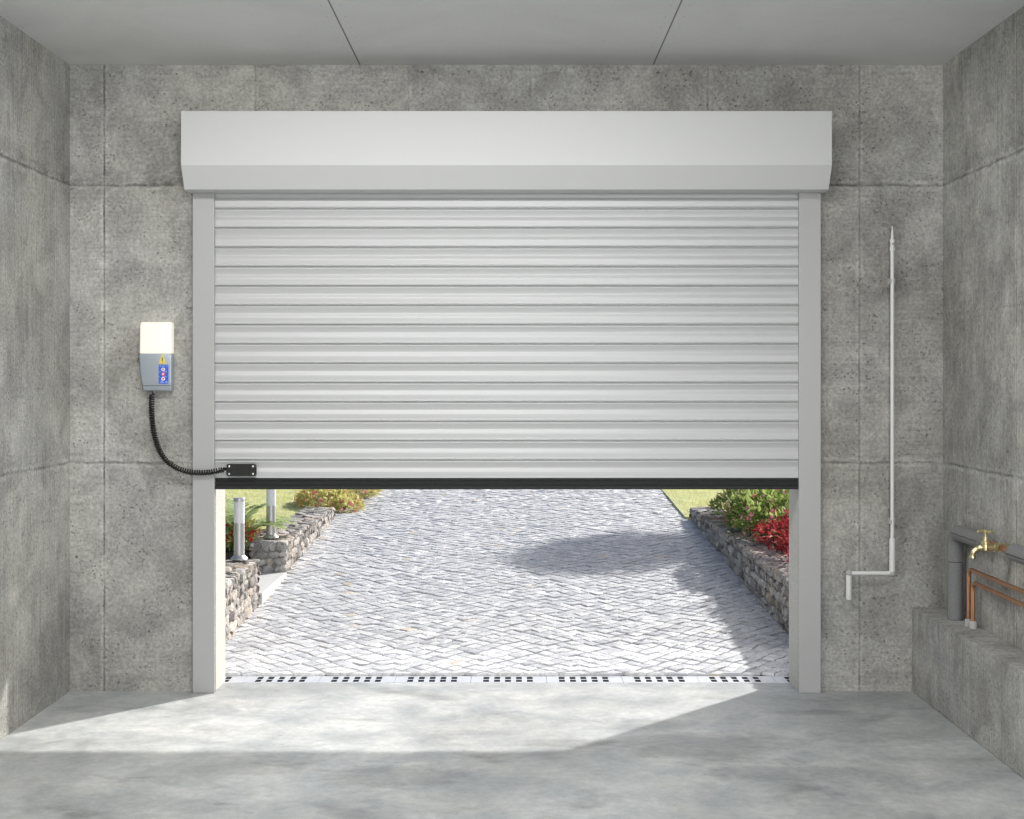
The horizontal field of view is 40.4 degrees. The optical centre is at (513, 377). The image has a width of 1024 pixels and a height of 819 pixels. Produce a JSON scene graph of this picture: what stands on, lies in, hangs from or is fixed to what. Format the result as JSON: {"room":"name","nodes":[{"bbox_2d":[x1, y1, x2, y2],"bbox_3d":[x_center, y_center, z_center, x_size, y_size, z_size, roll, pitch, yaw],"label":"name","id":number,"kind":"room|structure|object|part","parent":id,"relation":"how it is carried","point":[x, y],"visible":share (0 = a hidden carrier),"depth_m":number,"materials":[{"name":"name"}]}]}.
{"room":"residential garage","nodes":[
{"label":"residential garage","id":0,"kind":"room"},
{"bbox_2d":[0,16,69,739],"bbox_3d":[-2.014,0.000,1.895,0.200,2.700,8.590,0,0,0],"label":"wall","id":1,"kind":"structure","parent":0,"point":[34,81],"depth_m":5.53,"materials":[{"name":"concrete"}]},
{"bbox_2d":[70,65,942,690],"bbox_3d":[-0.033,0.000,6.095,3.763,2.700,0.190,0,0,0],"label":"wall","id":2,"kind":"structure","parent":0,"point":[131,209],"depth_m":6.00,"materials":[{"name":"concrete"}]},
{"bbox_2d":[139,322,173,393],"bbox_3d":[-1.533,-0.086,5.971,0.139,0.307,0.056,0,0,0],"label":"control unit","id":3,"kind":"object","parent":2,"relation":"attached to","point":[156,357],"visible":1,"depth_m":5.95,"materials":[{"name":"grey plastic"}]},
{"bbox_2d":[140,322,173,353],"bbox_3d":[-1.532,-0.172,5.973,0.136,0.135,0.051,0,0,0],"label":"lamp","id":4,"kind":"object","parent":3,"relation":"on","point":[155,337],"depth_m":5.95,"materials":[{"name":"white plastic"}]},
{"bbox_3d":[-1.497,-0.016,5.946,0.041,0.082,0.002,0,0,0],"label":"button panel","id":5,"kind":"part","parent":3,"relation":"part of","materials":[{"name":"blue plastic"}]},
{"bbox_2d":[149,391,226,475],"bbox_3d":[-1.394,0.233,5.950,0.336,0.367,0.039,0,0,0],"label":"cable","id":6,"kind":"object","parent":3,"relation":"hanging from","point":[151,409],"visible":1,"depth_m":5.94,"materials":[{"name":"black plastic"}]},
{"bbox_2d":[215,489,224,690],"bbox_3d":[-1.290,0.250,6.102,0.007,2.200,0.200,0,0,0],"label":"trim","id":7,"kind":"structure","parent":2,"relation":"attached to","point":[219,493],"depth_m":6.08,"materials":[{"name":"grey metal"}]},
{"bbox_2d":[181,111,831,692],"bbox_3d":[-0.032,0.117,5.904,2.716,2.464,0.189,0,0,0],"label":"roller shutter","id":8,"kind":"object","parent":2,"relation":"attached to","point":[382,299],"visible":1,"depth_m":5.98,"materials":[{"name":"metal"}]},
{"bbox_3d":[-1.330,0.278,5.980,0.094,2.142,0.036,0,0,0],"label":"guide rail","id":9,"kind":"part","parent":8,"relation":"part of","materials":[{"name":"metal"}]},
{"bbox_2d":[224,464,256,475],"bbox_3d":[-1.173,0.394,5.960,0.139,0.052,0.024,0,0,0],"label":"junction box","id":10,"kind":"object","parent":8,"relation":"attached to","point":[232,469],"visible":1,"depth_m":5.95,"materials":[{"name":"black plastic"}]},
{"bbox_2d":[215,193,798,477],"bbox_3d":[-0.031,-0.182,5.985,2.538,1.222,0.024,0,0,0],"label":"curtain","id":11,"kind":"object","parent":8,"relation":"hanging from","point":[358,335],"depth_m":5.98,"materials":[{"name":"paint"}]},
{"bbox_3d":[1.268,0.278,5.980,0.094,2.142,0.036,0,0,0],"label":"guide rail","id":12,"kind":"part","parent":8,"relation":"part of","materials":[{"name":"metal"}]},
{"bbox_2d":[789,489,797,689],"bbox_3d":[1.228,0.250,6.102,0.007,2.200,0.200,0,0,0],"label":"trim","id":13,"kind":"structure","parent":2,"relation":"attached to","point":[793,493],"depth_m":6.10,"materials":[{"name":"grey metal"}]},
{"bbox_2d":[845,226,895,599],"bbox_3d":[1.530,0.149,5.972,0.220,1.602,0.056,0,0,0],"label":"rod","id":14,"kind":"object","parent":2,"relation":"attached to","point":[890,281],"visible":1,"depth_m":5.96,"materials":[{"name":"white paint"}]},
{"bbox_3d":[1.527,0.836,5.962,0.186,0.017,0.017,0,0,0],"label":"crank arm","id":15,"kind":"part","parent":14,"relation":"part of","materials":[{"name":"white paint"}]},
{"bbox_3d":[1.620,0.095,5.962,0.015,1.310,0.015,0,0,0],"label":"rod","id":16,"kind":"part","parent":14,"relation":"part of","materials":[{"name":"white paint"}]},
{"bbox_2d":[0,683,1023,818],"bbox_3d":[-0.033,1.425,1.880,4.163,0.150,8.560,0,0,0],"label":"floor","id":17,"kind":"structure","parent":0,"point":[238,750],"depth_m":4.98,"materials":[{"name":"concrete"}]},
{"bbox_2d":[912,607,1023,777],"bbox_3d":[1.782,1.169,2.050,0.134,0.362,7.900,0,0,0],"label":"plinth","id":18,"kind":"object","parent":17,"relation":"on","point":[974,678],"visible":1,"depth_m":5.23,"materials":[{"name":"concrete"}]},
{"bbox_2d":[947,525,1023,620],"bbox_3d":[1.804,0.789,4.936,0.077,0.398,1.572,0,0,0],"label":"insulated pipe","id":19,"kind":"object","parent":18,"relation":"on","point":[958,535],"visible":0.98,"depth_m":5.66,"materials":[{"name":"grey metal"}]},
{"bbox_2d":[969,529,1009,558],"bbox_3d":[1.760,0.614,5.155,0.152,0.108,0.067,0,0,0],"label":"water tap","id":20,"kind":"object","parent":19,"relation":"attached to","point":[985,545],"visible":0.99,"depth_m":5.15,"materials":[{"name":"gold metal"}]},
{"bbox_3d":[1.747,0.639,5.155,0.118,0.051,0.027,0,0,0],"label":"spout","id":21,"kind":"part","parent":20,"relation":"part of","materials":[{"name":"gold metal"}]},
{"bbox_3d":[1.746,0.568,5.155,0.052,0.017,0.052,0,0,31],"label":"cross handle","id":22,"kind":"part","parent":20,"relation":"part of","materials":[{"name":"gold metal"}]},
{"bbox_2d":[0,0,1023,64],"bbox_3d":[-0.033,-1.425,1.895,4.163,0.150,8.590,0,0,0],"label":"ceiling","id":23,"kind":"structure","parent":0,"point":[79,32],"depth_m":5.44,"materials":[{"name":"white paint"}]},
{"bbox_2d":[943,6,1023,650],"bbox_3d":[1.949,0.000,1.895,0.200,2.700,8.590,0,0,0],"label":"wall","id":24,"kind":"structure","parent":0,"point":[983,84],"depth_m":5.44,"materials":[{"name":"concrete"}]},
{"bbox_2d":[965,568,1023,626],"bbox_3d":[1.823,0.868,4.880,0.052,0.241,1.360,0,0,0],"label":"copper pipe","id":25,"kind":"object","parent":24,"relation":"attached to","point":[970,570],"visible":0.98,"depth_m":5.47,"materials":[{"name":"orange metal"}]},
{"bbox_2d":[969,581,1023,628],"bbox_3d":[1.823,0.891,4.855,0.052,0.194,1.310,0,0,0],"label":"copper pipe","id":26,"kind":"object","parent":24,"relation":"attached to","point":[972,624],"visible":1,"depth_m":5.42,"materials":[{"name":"orange metal"}]},
{"label":"outside","id":27,"kind":"structure","parent":0,"visible":0},
{"bbox_2d":[225,529,265,559],"bbox_3d":[-1.897,1.336,9.250,0.505,0.528,1.300,0,0,0],"label":"flower bed","id":28,"kind":"object","parent":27,"point":[228,554],"visible":0.08,"depth_m":8.66,"materials":[{"name":"soil"}]},
{"bbox_2d":[225,510,262,551],"bbox_3d":[-1.839,0.986,8.960,0.491,0.295,0.787,0,0,0],"label":"flowering plant","id":29,"kind":"object","parent":28,"relation":"on","point":[249,537],"visible":0.16,"depth_m":8.69,"materials":[{"name":"green plant"}]},
{"bbox_2d":[225,496,294,548],"bbox_3d":[-1.756,0.910,8.757,0.778,0.360,0.605,0,0,-10],"label":"palm plant","id":30,"kind":"object","parent":28,"relation":"on","point":[229,517],"visible":0.42,"depth_m":8.70,"materials":[{"name":"green plant"}]},
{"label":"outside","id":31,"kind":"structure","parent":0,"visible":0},
{"bbox_3d":[2.152,1.331,8.600,1.095,0.538,4.600,0,0,0],"label":"flower bed","id":32,"kind":"object","parent":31,"visible":0},
{"bbox_2d":[707,489,788,544],"bbox_3d":[1.897,0.845,9.182,1.117,0.559,2.274,0,0,0],"label":"flowering shrub","id":33,"kind":"object","parent":32,"relation":"on","point":[745,508],"visible":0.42,"depth_m":8.82,"materials":[{"name":"green plant"}]},
{"bbox_2d":[749,509,788,561],"bbox_3d":[1.642,0.908,7.715,0.552,0.381,1.606,0,0,0],"label":"shrub","id":34,"kind":"object","parent":32,"relation":"on","point":[783,537],"visible":0.14,"depth_m":8.03,"materials":[{"name":"red plant"}]},
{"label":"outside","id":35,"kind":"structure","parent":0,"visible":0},
{"bbox_2d":[256,572,285,604],"bbox_3d":[-2.402,1.285,8.180,1.995,0.170,0.830,0,0,0],"label":"garden path","id":36,"kind":"structure","parent":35,"point":[268,582],"depth_m":8.20,"materials":[{"name":"grey stone"}]},
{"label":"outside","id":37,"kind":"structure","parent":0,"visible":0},
{"bbox_2d":[225,489,335,528],"bbox_3d":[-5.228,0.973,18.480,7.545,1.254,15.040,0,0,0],"label":"lawn","id":38,"kind":"structure","parent":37,"point":[282,510],"depth_m":11.90,"materials":[{"name":"green plant"}]},
{"bbox_2d":[294,489,382,512],"bbox_3d":[-1.507,0.964,12.019,0.693,0.334,1.610,0,0,0],"label":"shrub","id":39,"kind":"object","parent":38,"relation":"on","point":[344,498],"visible":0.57,"depth_m":11.44,"materials":[{"name":"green plant"}]},
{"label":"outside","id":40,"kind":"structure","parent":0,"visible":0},
{"bbox_2d":[661,489,732,518],"bbox_3d":[5.173,0.972,18.470,7.655,1.256,15.060,0,0,0],"label":"lawn","id":41,"kind":"structure","parent":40,"point":[671,499],"depth_m":12.04,"materials":[{"name":"green plant"}]},
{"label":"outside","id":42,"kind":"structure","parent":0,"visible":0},
{"bbox_2d":[225,489,789,682],"bbox_3d":[0.000,0.962,16.150,3.200,1.176,19.700,0,0,0],"label":"driveway","id":43,"kind":"structure","parent":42,"point":[411,582],"depth_m":7.92,"materials":[{"name":"stone"}]},
{"bbox_2d":[225,506,334,643],"bbox_3d":[-1.522,1.198,8.634,0.256,0.396,4.645,0,0,0],"label":"stone wall","id":44,"kind":"structure","parent":43,"relation":"on","point":[279,554],"depth_m":8.61,"materials":[{"name":"grey stone"}]},
{"bbox_2d":[230,497,247,559],"bbox_3d":[-1.520,0.832,7.700,0.095,0.341,0.095,0,0,0],"label":"bollard light","id":45,"kind":"object","parent":44,"relation":"on","point":[239,502],"visible":1,"depth_m":7.67,"materials":[{"name":"metal"}]},
{"bbox_3d":[-1.520,0.892,7.700,0.059,0.184,0.059,0,0,0],"label":"post","id":46,"kind":"part","parent":45,"relation":"part of","materials":[{"name":"metal"}]},
{"bbox_2d":[234,501,244,522],"bbox_3d":[-1.520,0.741,7.700,0.060,0.120,0.060,0,0,0],"label":"diffuser","id":47,"kind":"object","parent":45,"relation":"attached to","point":[239,506],"depth_m":7.67,"materials":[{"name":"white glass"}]},
{"bbox_2d":[263,489,278,537],"bbox_3d":[-1.527,0.832,8.750,0.095,0.341,0.095,0,0,0],"label":"bollard light","id":48,"kind":"object","parent":44,"relation":"on","point":[270,493],"visible":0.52,"depth_m":8.72,"materials":[{"name":"metal"}]},
{"bbox_3d":[-1.527,0.892,8.750,0.059,0.184,0.059,0,0,0],"label":"post","id":49,"kind":"part","parent":48,"relation":"part of","materials":[{"name":"metal"}]},
{"bbox_2d":[266,489,275,505],"bbox_3d":[-1.527,0.741,8.750,0.060,0.120,0.060,0,0,0],"label":"diffuser","id":50,"kind":"object","parent":48,"relation":"attached to","point":[270,493],"depth_m":8.72,"materials":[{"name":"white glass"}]},
{"bbox_2d":[224,676,790,682],"bbox_3d":[-0.030,1.419,6.232,2.757,0.141,0.135,0,0,0],"label":"channel","id":51,"kind":"object","parent":43,"relation":"in","point":[235,679],"visible":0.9,"depth_m":6.23,"materials":[{"name":"metal"}]},
{"bbox_2d":[689,506,788,635],"bbox_3d":[1.488,1.198,8.618,0.244,0.398,4.617,0,0,0],"label":"stone wall","id":52,"kind":"structure","parent":43,"relation":"on","point":[765,572],"depth_m":8.18,"materials":[{"name":"grey stone"}]}
]}

